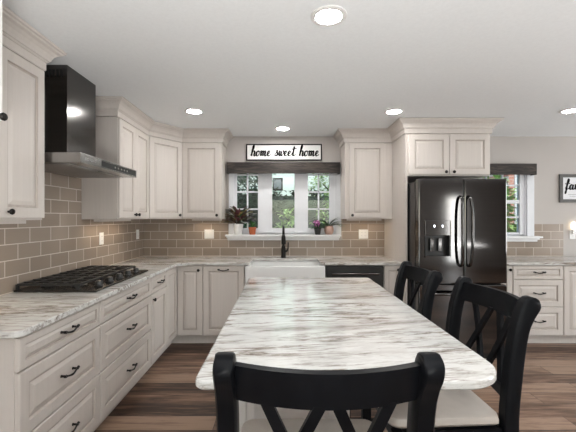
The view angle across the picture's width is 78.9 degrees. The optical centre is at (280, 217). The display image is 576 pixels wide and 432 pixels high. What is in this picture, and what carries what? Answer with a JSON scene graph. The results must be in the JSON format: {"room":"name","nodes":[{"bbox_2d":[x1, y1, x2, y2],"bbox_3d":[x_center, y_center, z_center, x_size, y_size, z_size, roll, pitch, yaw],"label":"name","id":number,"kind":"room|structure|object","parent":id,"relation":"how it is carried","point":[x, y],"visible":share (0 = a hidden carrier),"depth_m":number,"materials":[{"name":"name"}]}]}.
{"room":"kitchen","nodes":[
{"label":"kitchen","id":0,"kind":"room"},
{"bbox_2d":[2,0,575,136],"bbox_3d":[2.520,-1.090,0.735,8.860,0.100,7.770,0,0,0],"label":"ceiling","id":1,"kind":"structure","parent":0,"point":[253,68],"depth_m":2.31,"materials":[{"name":"white paint"}]},
{"bbox_2d":[2,4,66,70],"bbox_3d":[-1.552,-0.964,1.808,0.409,0.145,0.793,0,0,0],"label":"crown molding","id":2,"kind":"structure","parent":1,"relation":"attached to","point":[18,36],"depth_m":1.92,"materials":[{"name":"white wood"}]},
{"bbox_2d":[184,108,203,113],"bbox_3d":[-0.845,-1.035,3.400,0.186,0.010,0.186,0,0,0],"label":"recessed light","id":3,"kind":"object","parent":1,"relation":"in","point":[188,110],"visible":1,"depth_m":3.39,"materials":[{"name":"white paint"}]},
{"bbox_2d":[187,110,200,113],"bbox_3d":[-0.845,-1.036,3.400,0.132,0.006,0.132,0,0,0],"label":"diffuser","id":4,"kind":"object","parent":3,"relation":"attached to","point":[188,111],"depth_m":3.40,"materials":[{"name":"white plastic"}]},
{"bbox_2d":[275,126,290,130],"bbox_3d":[0.020,-1.035,4.050,0.186,0.010,0.186,0,0,0],"label":"recessed light","id":5,"kind":"object","parent":1,"relation":"in","point":[281,128],"visible":1,"depth_m":4.04,"materials":[{"name":"white paint"}]},
{"bbox_2d":[311,5,346,26],"bbox_3d":[0.245,-1.035,1.800,0.186,0.010,0.186,0,0,0],"label":"recessed light","id":6,"kind":"object","parent":1,"relation":"in","point":[327,15],"visible":1,"depth_m":1.78,"materials":[{"name":"white paint"}]},
{"bbox_2d":[316,9,341,23],"bbox_3d":[0.245,-1.036,1.800,0.132,0.006,0.132,0,0,0],"label":"diffuser","id":7,"kind":"object","parent":6,"relation":"attached to","point":[323,16],"depth_m":1.79,"materials":[{"name":"white plastic"}]},
{"bbox_2d":[384,108,403,114],"bbox_3d":[1.100,-1.035,3.410,0.186,0.010,0.186,0,0,0],"label":"recessed light","id":8,"kind":"object","parent":1,"relation":"in","point":[395,110],"visible":1,"depth_m":3.40,"materials":[{"name":"white paint"}]},
{"bbox_2d":[387,110,400,113],"bbox_3d":[1.100,-1.036,3.410,0.132,0.006,0.132,0,0,0],"label":"diffuser","id":9,"kind":"object","parent":8,"relation":"attached to","point":[388,111],"depth_m":3.40,"materials":[{"name":"white plastic"}]},
{"bbox_2d":[559,107,575,113],"bbox_3d":[2.800,-1.035,3.380,0.186,0.010,0.186,0,0,0],"label":"recessed light","id":10,"kind":"object","parent":1,"relation":"in","point":[569,110],"visible":1,"depth_m":3.40,"materials":[{"name":"white paint"}]},
{"bbox_2d":[562,109,575,112],"bbox_3d":[2.800,-1.036,3.380,0.132,0.006,0.132,0,0,0],"label":"diffuser","id":11,"kind":"object","parent":10,"relation":"attached to","point":[565,110],"depth_m":3.39,"materials":[{"name":"white plastic"}]},
{"bbox_2d":[94,343,575,431],"bbox_3d":[2.520,1.450,0.735,8.860,0.100,7.770,0,0,0],"label":"floor","id":12,"kind":"structure","parent":0,"point":[167,398],"depth_m":2.73,"materials":[{"name":"brown wood"}]},
{"bbox_2d":[0,302,99,431],"bbox_3d":[-1.424,0.959,1.857,0.654,0.882,0.684,0,0,0],"label":"base cabinet","id":13,"kind":"object","parent":12,"relation":"on","point":[50,378],"visible":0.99,"depth_m":1.75,"materials":[{"name":"white wood"}]},
{"bbox_2d":[91,278,150,431],"bbox_3d":[-1.424,0.959,2.630,0.654,0.882,0.859,0,0,0],"label":"base cabinet","id":14,"kind":"object","parent":12,"relation":"on","point":[125,316],"visible":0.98,"depth_m":2.53,"materials":[{"name":"white wood"}]},
{"bbox_2d":[141,271,165,376],"bbox_3d":[-1.424,0.959,3.268,0.654,0.882,0.414,0,0,0],"label":"base cabinet","id":15,"kind":"object","parent":12,"relation":"on","point":[158,282],"visible":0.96,"depth_m":3.24,"materials":[{"name":"white wood"}]},
{"bbox_2d":[158,265,204,357],"bbox_3d":[-1.303,0.959,3.969,0.896,0.882,0.985,0,0,0],"label":"base cabinet","id":16,"kind":"object","parent":12,"relation":"on","point":[184,284],"visible":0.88,"depth_m":3.83,"materials":[{"name":"white wood"}]},
{"bbox_2d":[0,256,400,337],"bbox_3d":[-0.217,0.501,2.978,3.067,0.030,2.966,0,0,0],"label":"countertop","id":17,"kind":"structure","parent":16,"relation":"on","point":[22,314],"depth_m":2.28,"materials":[{"name":"stone"}]},
{"bbox_2d":[13,265,147,291],"bbox_3d":[-1.475,0.456,2.732,0.540,0.059,0.905,0,0,0],"label":"cooktop","id":18,"kind":"object","parent":17,"relation":"in","point":[93,278],"visible":1,"depth_m":2.52,"materials":[{"name":"metal"}]},
{"bbox_2d":[245,261,324,284],"bbox_3d":[0.045,0.645,4.010,0.870,0.250,0.440,0,0,0],"label":"sink","id":19,"kind":"object","parent":17,"relation":"in","point":[256,269],"visible":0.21,"depth_m":3.79,"materials":[{"name":"white ceramic"}]},
{"bbox_2d":[281,226,288,257],"bbox_3d":[0.045,0.291,4.225,0.099,0.390,0.218,0,0,0],"label":"faucet","id":20,"kind":"object","parent":17,"relation":"on","point":[283,238],"visible":1,"depth_m":4.27,"materials":[{"name":"brown metal"}]},
{"bbox_2d":[203,265,244,342],"bbox_3d":[-0.627,0.959,4.124,0.454,0.882,0.674,0,0,0],"label":"base cabinet","id":21,"kind":"object","parent":12,"relation":"on","point":[223,285],"visible":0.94,"depth_m":3.83,"materials":[{"name":"white wood"}]},
{"bbox_2d":[239,401,349,431],"bbox_3d":[0.033,0.959,2.132,0.516,0.882,1.376,0,0,0],"label":"kitchen island","id":22,"kind":"object","parent":12,"relation":"on","point":[247,411],"visible":0.02,"depth_m":1.45,"materials":[{"name":"white paint"}]},
{"bbox_2d":[196,278,496,389],"bbox_3d":[0.228,0.501,1.951,0.980,0.030,1.818,0,0,0],"label":"island countertop","id":23,"kind":"structure","parent":22,"relation":"on","point":[291,323],"depth_m":1.49,"materials":[{"name":"stone"}]},
{"bbox_2d":[212,352,444,431],"bbox_3d":[0.102,0.851,1.014,0.496,1.109,0.591,0,0,0],"label":"counter chair","id":24,"kind":"object","parent":12,"relation":"on","point":[418,383],"visible":1,"depth_m":0.75,"materials":[{"name":"black paint"}]},
{"bbox_2d":[325,265,383,286],"bbox_3d":[0.807,0.963,4.117,0.630,0.875,0.689,0,0,0],"label":"dishwasher","id":25,"kind":"object","parent":12,"relation":"on","point":[374,272],"visible":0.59,"depth_m":3.82,"materials":[{"name":"metal"}]},
{"bbox_2d":[383,265,399,294],"bbox_3d":[1.221,0.959,4.128,0.189,0.882,0.666,0,0,0],"label":"base cabinet","id":26,"kind":"object","parent":12,"relation":"on","point":[390,272],"visible":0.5,"depth_m":3.83,"materials":[{"name":"white wood"}]},
{"bbox_2d":[384,134,406,303],"bbox_3d":[1.328,0.255,4.087,0.020,2.290,0.763,0,0,0],"label":"panel","id":27,"kind":"object","parent":12,"relation":"on","point":[395,229],"visible":0.5,"depth_m":3.93,"materials":[{"name":"white wood"}]},
{"bbox_2d":[350,261,442,421],"bbox_3d":[0.623,0.851,2.190,0.591,1.109,0.496,0,0,0],"label":"counter chair","id":28,"kind":"object","parent":12,"relation":"on","point":[430,281],"visible":0.29,"depth_m":2.19,"materials":[{"name":"black paint"}]},
{"bbox_2d":[361,276,540,431],"bbox_3d":[0.691,0.851,1.546,0.591,1.109,0.496,0,0,-1],"label":"counter chair","id":29,"kind":"object","parent":12,"relation":"on","point":[456,410],"visible":0.7,"depth_m":1.34,"materials":[{"name":"black paint"}]},
{"bbox_2d":[407,179,506,357],"bbox_3d":[1.783,0.506,3.896,0.868,1.787,1.089,0,0,0],"label":"refrigerator","id":30,"kind":"object","parent":12,"relation":"on","point":[456,228],"visible":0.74,"depth_m":3.43,"materials":[{"name":"metal"}]},
{"bbox_2d":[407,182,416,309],"bbox_3d":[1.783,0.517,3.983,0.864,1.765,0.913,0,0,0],"label":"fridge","id":31,"kind":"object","parent":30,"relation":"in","point":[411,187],"depth_m":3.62,"materials":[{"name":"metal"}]},
{"bbox_2d":[502,265,511,292],"bbox_3d":[2.399,0.959,4.128,0.273,0.882,0.666,0,0,0],"label":"base cabinet","id":32,"kind":"object","parent":12,"relation":"on","point":[509,267],"visible":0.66,"depth_m":3.83,"materials":[{"name":"white wood"}]},
{"bbox_2d":[512,265,562,342],"bbox_3d":[2.814,0.959,4.124,0.555,0.882,0.674,0,0,0],"label":"base cabinet","id":33,"kind":"object","parent":12,"relation":"on","point":[544,283],"visible":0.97,"depth_m":3.83,"materials":[{"name":"white wood"}]},
{"bbox_2d":[557,265,575,342],"bbox_3d":[3.322,0.959,4.128,0.459,0.882,0.666,0,0,0],"label":"base cabinet","id":34,"kind":"object","parent":12,"relation":"on","point":[569,271],"visible":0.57,"depth_m":3.83,"materials":[{"name":"white wood"}]},
{"bbox_3d":[3.782,0.959,4.128,0.459,0.882,0.666,0,0,0],"label":"base cabinet","id":35,"kind":"object","parent":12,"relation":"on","visible":0},
{"bbox_2d":[507,256,575,264],"bbox_3d":[3.146,0.501,4.135,1.768,0.030,0.653,0,0,0],"label":"countertop","id":36,"kind":"structure","parent":35,"relation":"on","point":[511,260],"depth_m":4.00,"materials":[{"name":"stone"}]},
{"bbox_2d":[166,137,575,255],"bbox_3d":[2.520,0.180,4.545,8.560,2.440,0.150,0,0,0],"label":"wall","id":37,"kind":"structure","parent":0,"point":[553,156],"depth_m":4.47,"materials":[{"name":"beige paint"}]},
{"bbox_2d":[182,143,225,218],"bbox_3d":[-0.936,-0.439,4.279,0.471,0.902,0.378,0,0,0],"label":"upper cabinet","id":38,"kind":"object","parent":37,"relation":"attached to","point":[203,164],"visible":1,"depth_m":4.12,"materials":[{"name":"white wood"}]},
{"bbox_2d":[192,219,221,220],"bbox_3d":[-0.920,0.023,4.345,0.360,0.020,0.050,0,0,0],"label":"light","id":39,"kind":"object","parent":38,"relation":"attached to","point":[192,219],"visible":1,"depth_m":4.32,"materials":[{"name":"white plastic"}]},
{"bbox_2d":[225,164,340,239],"bbox_3d":[0.033,-0.202,4.495,1.465,0.967,0.250,0,0,0],"label":"window","id":40,"kind":"structure","parent":37,"relation":"in","point":[264,231],"depth_m":4.48,"materials":[{"name":"white paint"}]},
{"bbox_2d":[223,206,256,234],"bbox_3d":[-0.530,0.026,4.377,0.488,0.367,0.214,0,0,0],"label":"potted croton","id":41,"kind":"object","parent":40,"relation":"on","point":[238,228],"visible":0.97,"depth_m":4.39,"materials":[{"name":"plant"}]},
{"bbox_2d":[234,224,242,234],"bbox_3d":[-0.538,0.142,4.422,0.124,0.135,0.124,0,0,0],"label":"pot","id":42,"kind":"object","parent":41,"relation":"on","point":[238,228],"depth_m":4.38,"materials":[{"name":"white ceramic"}]},
{"bbox_2d":[245,220,256,234],"bbox_3d":[-0.363,0.113,4.418,0.157,0.193,0.154,0,0,42],"label":"seedling","id":43,"kind":"object","parent":40,"relation":"on","point":[252,230],"visible":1,"depth_m":4.38,"materials":[{"name":"ceramic"}]},
{"bbox_2d":[248,227,255,234],"bbox_3d":[-0.360,0.163,4.412,0.100,0.092,0.100,0,0,0],"label":"pot","id":44,"kind":"object","parent":43,"relation":"on","point":[252,230],"depth_m":4.38,"materials":[{"name":"ceramic"}]},
{"bbox_2d":[227,162,339,173],"bbox_3d":[0.030,-0.625,4.401,1.416,0.140,0.091,0,0,0],"label":"window valance","id":45,"kind":"object","parent":40,"relation":"attached to","point":[232,167],"visible":1,"depth_m":4.36,"materials":[{"name":"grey wood"}]},
{"bbox_2d":[311,220,325,234],"bbox_3d":[0.474,0.117,4.411,0.188,0.184,0.194,0,0,41],"label":"potted violet","id":46,"kind":"object","parent":40,"relation":"on","point":[317,230],"visible":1,"depth_m":4.38,"materials":[{"name":"plant"}]},
{"bbox_2d":[314,228,320,234],"bbox_3d":[0.462,0.167,4.412,0.096,0.085,0.096,0,0,0],"label":"pot","id":47,"kind":"object","parent":46,"relation":"on","point":[317,230],"depth_m":4.38,"materials":[{"name":"plastic"}]},
{"bbox_2d":[317,218,346,234],"bbox_3d":[0.625,0.102,4.390,0.378,0.214,0.185,0,0,0],"label":"plant","id":48,"kind":"object","parent":40,"relation":"on","point":[328,230],"visible":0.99,"depth_m":4.38,"materials":[{"name":"green plant"}]},
{"bbox_2d":[246,144,321,160],"bbox_3d":[0.038,-0.837,4.458,0.963,0.210,0.022,0,0,0],"label":"wall sign","id":49,"kind":"object","parent":37,"relation":"attached to","point":[254,152],"visible":1,"depth_m":4.46,"materials":[{"name":"white wood"}]},
{"bbox_2d":[144,219,562,255],"bbox_3d":[0.924,0.254,4.466,5.352,0.492,0.008,0,0,0],"label":"tiled wall","id":50,"kind":"structure","parent":37,"relation":"attached to","point":[162,237],"depth_m":4.46,"materials":[{"name":"beige tile"}]},
{"bbox_2d":[204,230,213,238],"bbox_3d":[-0.915,0.205,4.457,0.120,0.116,0.009,0,0,0],"label":"light switch","id":51,"kind":"object","parent":50,"relation":"attached to","point":[208,234],"visible":1,"depth_m":4.46,"materials":[{"name":"white plastic"}]},
{"bbox_2d":[359,230,367,238],"bbox_3d":[1.050,0.205,4.458,0.120,0.116,0.008,0,0,0],"label":"wall outlet","id":52,"kind":"object","parent":50,"relation":"attached to","point":[363,234],"visible":1,"depth_m":4.46,"materials":[{"name":"white plastic"}]},
{"bbox_2d":[340,143,391,218],"bbox_3d":[1.036,-0.439,4.279,0.558,0.902,0.378,0,0,0],"label":"upper cabinet","id":53,"kind":"object","parent":37,"relation":"attached to","point":[366,168],"visible":1,"depth_m":4.12,"materials":[{"name":"white wood"}]},
{"bbox_2d":[347,219,380,220],"bbox_3d":[1.030,0.023,4.345,0.420,0.020,0.050,0,0,0],"label":"light","id":54,"kind":"object","parent":53,"relation":"attached to","point":[347,219],"visible":1,"depth_m":4.32,"materials":[{"name":"white plastic"}]},
{"bbox_2d":[333,118,503,147],"bbox_3d":[1.484,-0.964,4.040,1.643,0.145,0.854,0,0,0],"label":"crown molding","id":55,"kind":"structure","parent":37,"relation":"attached to","point":[401,126],"depth_m":3.69,"materials":[{"name":"white wood"}]},
{"bbox_2d":[407,134,489,182],"bbox_3d":[1.775,-0.667,4.061,0.869,0.445,0.813,0,0,0],"label":"upper cabinet","id":56,"kind":"object","parent":37,"relation":"attached to","point":[429,156],"visible":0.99,"depth_m":3.69,"materials":[{"name":"white wood"}]},
{"bbox_2d":[485,175,542,241],"bbox_3d":[2.757,-0.185,4.495,1.035,0.970,0.250,0,0,0],"label":"window","id":57,"kind":"structure","parent":37,"relation":"in","point":[525,183],"depth_m":4.46,"materials":[{"name":"white paint"}]},
{"bbox_2d":[490,164,536,174],"bbox_3d":[2.715,-0.609,4.401,0.940,0.138,0.091,0,0,0],"label":"window valance","id":58,"kind":"object","parent":57,"relation":"attached to","point":[495,169],"visible":0.57,"depth_m":4.36,"materials":[{"name":"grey wood"}]},
{"bbox_2d":[559,174,575,201],"bbox_3d":[3.783,-0.378,4.458,0.475,0.359,0.022,0,0,0],"label":"picture frame","id":59,"kind":"object","parent":37,"relation":"attached to","point":[567,182],"visible":1,"depth_m":4.46,"materials":[{"name":"grey wood"}]},
{"bbox_2d":[569,230,575,238],"bbox_3d":[3.720,0.210,4.466,0.074,0.116,0.008,0,0,0],"label":"wall outlet","id":60,"kind":"object","parent":37,"relation":"attached to","point":[571,236],"visible":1,"depth_m":4.46,"materials":[{"name":"white plastic"}]},
{"bbox_2d":[571,222,575,233],"bbox_3d":[3.720,0.127,4.442,0.064,0.156,0.064,0,0,0],"label":"night light","id":61,"kind":"object","parent":37,"relation":"attached to","point":[573,225],"visible":1,"depth_m":4.43,"materials":[{"name":"white plastic"}]},
{"bbox_3d":[-1.835,0.180,0.735,0.150,2.440,7.770,0,0,0],"label":"wall","id":62,"kind":"structure","parent":0,"visible":0},
{"bbox_2d":[0,172,143,295],"bbox_3d":[-1.756,0.050,2.960,0.008,0.900,3.020,0,0,0],"label":"tiled wall","id":63,"kind":"structure","parent":62,"relation":"attached to","point":[62,241],"depth_m":2.78,"materials":[{"name":"beige tile"}]},
{"bbox_2d":[0,0,7,120],"bbox_3d":[-1.413,-0.703,1.060,0.670,0.655,0.679,0,0,0],"label":"upper cabinet","id":64,"kind":"object","parent":63,"relation":"attached to","point":[3,116],"visible":1,"depth_m":1.38,"materials":[{"name":"white paint"}]},
{"bbox_2d":[0,46,44,219],"bbox_3d":[-1.574,-0.439,1.765,0.368,0.902,0.689,0,0,0],"label":"upper cabinet","id":65,"kind":"object","parent":63,"relation":"attached to","point":[22,135],"visible":1,"depth_m":1.93,"materials":[{"name":"white wood"}]},
{"bbox_2d":[0,220,25,223],"bbox_3d":[-1.525,0.023,1.780,0.050,0.020,0.560,0,0,0],"label":"light","id":66,"kind":"object","parent":65,"relation":"attached to","point":[1,221],"visible":1,"depth_m":1.96,"materials":[{"name":"white plastic"}]},
{"bbox_2d":[99,232,103,244],"bbox_3d":[-1.748,0.200,3.410,0.008,0.116,0.074,0,0,0],"label":"wall outlet","id":67,"kind":"object","parent":63,"relation":"attached to","point":[101,235],"visible":1,"depth_m":3.40,"materials":[{"name":"white plastic"}]},
{"bbox_2d":[82,117,148,218],"bbox_3d":[-1.574,-0.439,3.427,0.368,0.902,0.703,0,0,0],"label":"upper cabinet","id":68,"kind":"object","parent":63,"relation":"attached to","point":[118,142],"visible":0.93,"depth_m":3.08,"materials":[{"name":"white wood"}]},
{"bbox_2d":[94,219,130,221],"bbox_3d":[-1.645,0.023,3.450,0.050,0.020,0.660,0,0,0],"label":"light","id":69,"kind":"object","parent":68,"relation":"attached to","point":[95,220],"visible":1,"depth_m":3.29,"materials":[{"name":"white plastic"}]},
{"bbox_2d":[148,136,181,218],"bbox_3d":[-1.458,-0.439,4.124,0.599,0.902,0.688,0,0,0],"label":"upper cabinet","id":70,"kind":"object","parent":63,"relation":"attached to","point":[165,156],"visible":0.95,"depth_m":3.94,"materials":[{"name":"white wood"}]},
{"bbox_2d":[96,96,232,147],"bbox_3d":[-1.164,-0.964,3.711,0.533,0.145,1.880,0,0,35],"label":"crown molding","id":71,"kind":"structure","parent":70,"relation":"attached to","point":[119,106],"depth_m":3.78,"materials":[{"name":"white wood"}]},
{"bbox_2d":[44,65,135,177],"bbox_3d":[-1.487,-0.685,2.555,0.528,0.706,0.830,0,0,0],"label":"range hood","id":72,"kind":"object","parent":62,"relation":"attached to","point":[70,98],"visible":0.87,"depth_m":2.40,"materials":[{"name":"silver metal"}]},
{"label":"outside","id":73,"kind":"structure","parent":0,"visible":0},
{"bbox_3d":[2.500,1.950,22.315,55.000,0.100,35.370,0,0,0],"label":"ground","id":74,"kind":"structure","parent":73,"visible":0},
{"bbox_2d":[237,176,275,227],"bbox_3d":[-1.069,-0.532,7.046,2.136,4.976,2.442,0,0,19],"label":"leafy tree","id":75,"kind":"object","parent":74,"relation":"on","point":[239,180],"visible":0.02,"depth_m":6.82,"materials":[{"name":"green plant"}]},
{"bbox_2d":[237,174,279,195],"bbox_3d":[-1.074,0.081,11.208,2.274,3.757,2.608,0,0,22],"label":"leafy tree","id":76,"kind":"object","parent":74,"relation":"on","point":[254,180],"visible":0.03,"depth_m":11.10,"materials":[{"name":"green plant"}]},
{"bbox_2d":[237,186,328,227],"bbox_3d":[0.186,0.594,8.890,5.954,2.807,1.070,0,0,0],"label":"hedge","id":77,"kind":"object","parent":74,"relation":"on","point":[279,202],"visible":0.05,"depth_m":8.72,"materials":[{"name":"green plant"}]},
{"bbox_2d":[237,174,328,195],"bbox_3d":[-0.550,-1.100,16.485,5.100,6.000,5.030,0,0,0],"label":"house","id":78,"kind":"structure","parent":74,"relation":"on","point":[286,182],"depth_m":14.00,"materials":[{"name":"white"}]},
{"bbox_2d":[275,208,294,227],"bbox_3d":[0.140,0.875,6.490,0.492,2.156,0.491,0,0,43],"label":"leafy shrub","id":79,"kind":"object","parent":74,"relation":"on","point":[287,212],"visible":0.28,"depth_m":6.47,"materials":[{"name":"green plant"}]},
{"bbox_2d":[308,176,328,195],"bbox_3d":[1.956,-0.584,11.412,2.589,5.077,2.555,0,0,34],"label":"leafy tree","id":80,"kind":"object","parent":74,"relation":"on","point":[315,177],"visible":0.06,"depth_m":11.52,"materials":[{"name":"green plant"}]},
{"bbox_2d":[309,193,328,225],"bbox_3d":[0.895,0.704,6.593,0.863,2.497,0.822,0,0,-7],"label":"leafy shrub","id":81,"kind":"object","parent":74,"relation":"on","point":[322,214],"visible":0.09,"depth_m":6.66,"materials":[{"name":"green plant"}]},
{"bbox_2d":[477,175,516,231],"bbox_3d":[4.138,0.370,6.970,1.235,3.176,1.266,0,0,14],"label":"leafy tree","id":82,"kind":"object","parent":74,"relation":"on","point":[512,228],"visible":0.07,"depth_m":6.64,"materials":[{"name":"green plant"}]},
{"bbox_2d":[479,175,516,228],"bbox_3d":[7.700,-1.100,9.980,5.000,6.000,4.040,0,0,0],"label":"brick house","id":83,"kind":"structure","parent":74,"relation":"on","point":[512,178],"depth_m":8.00,"materials":[{"name":"red brick"}]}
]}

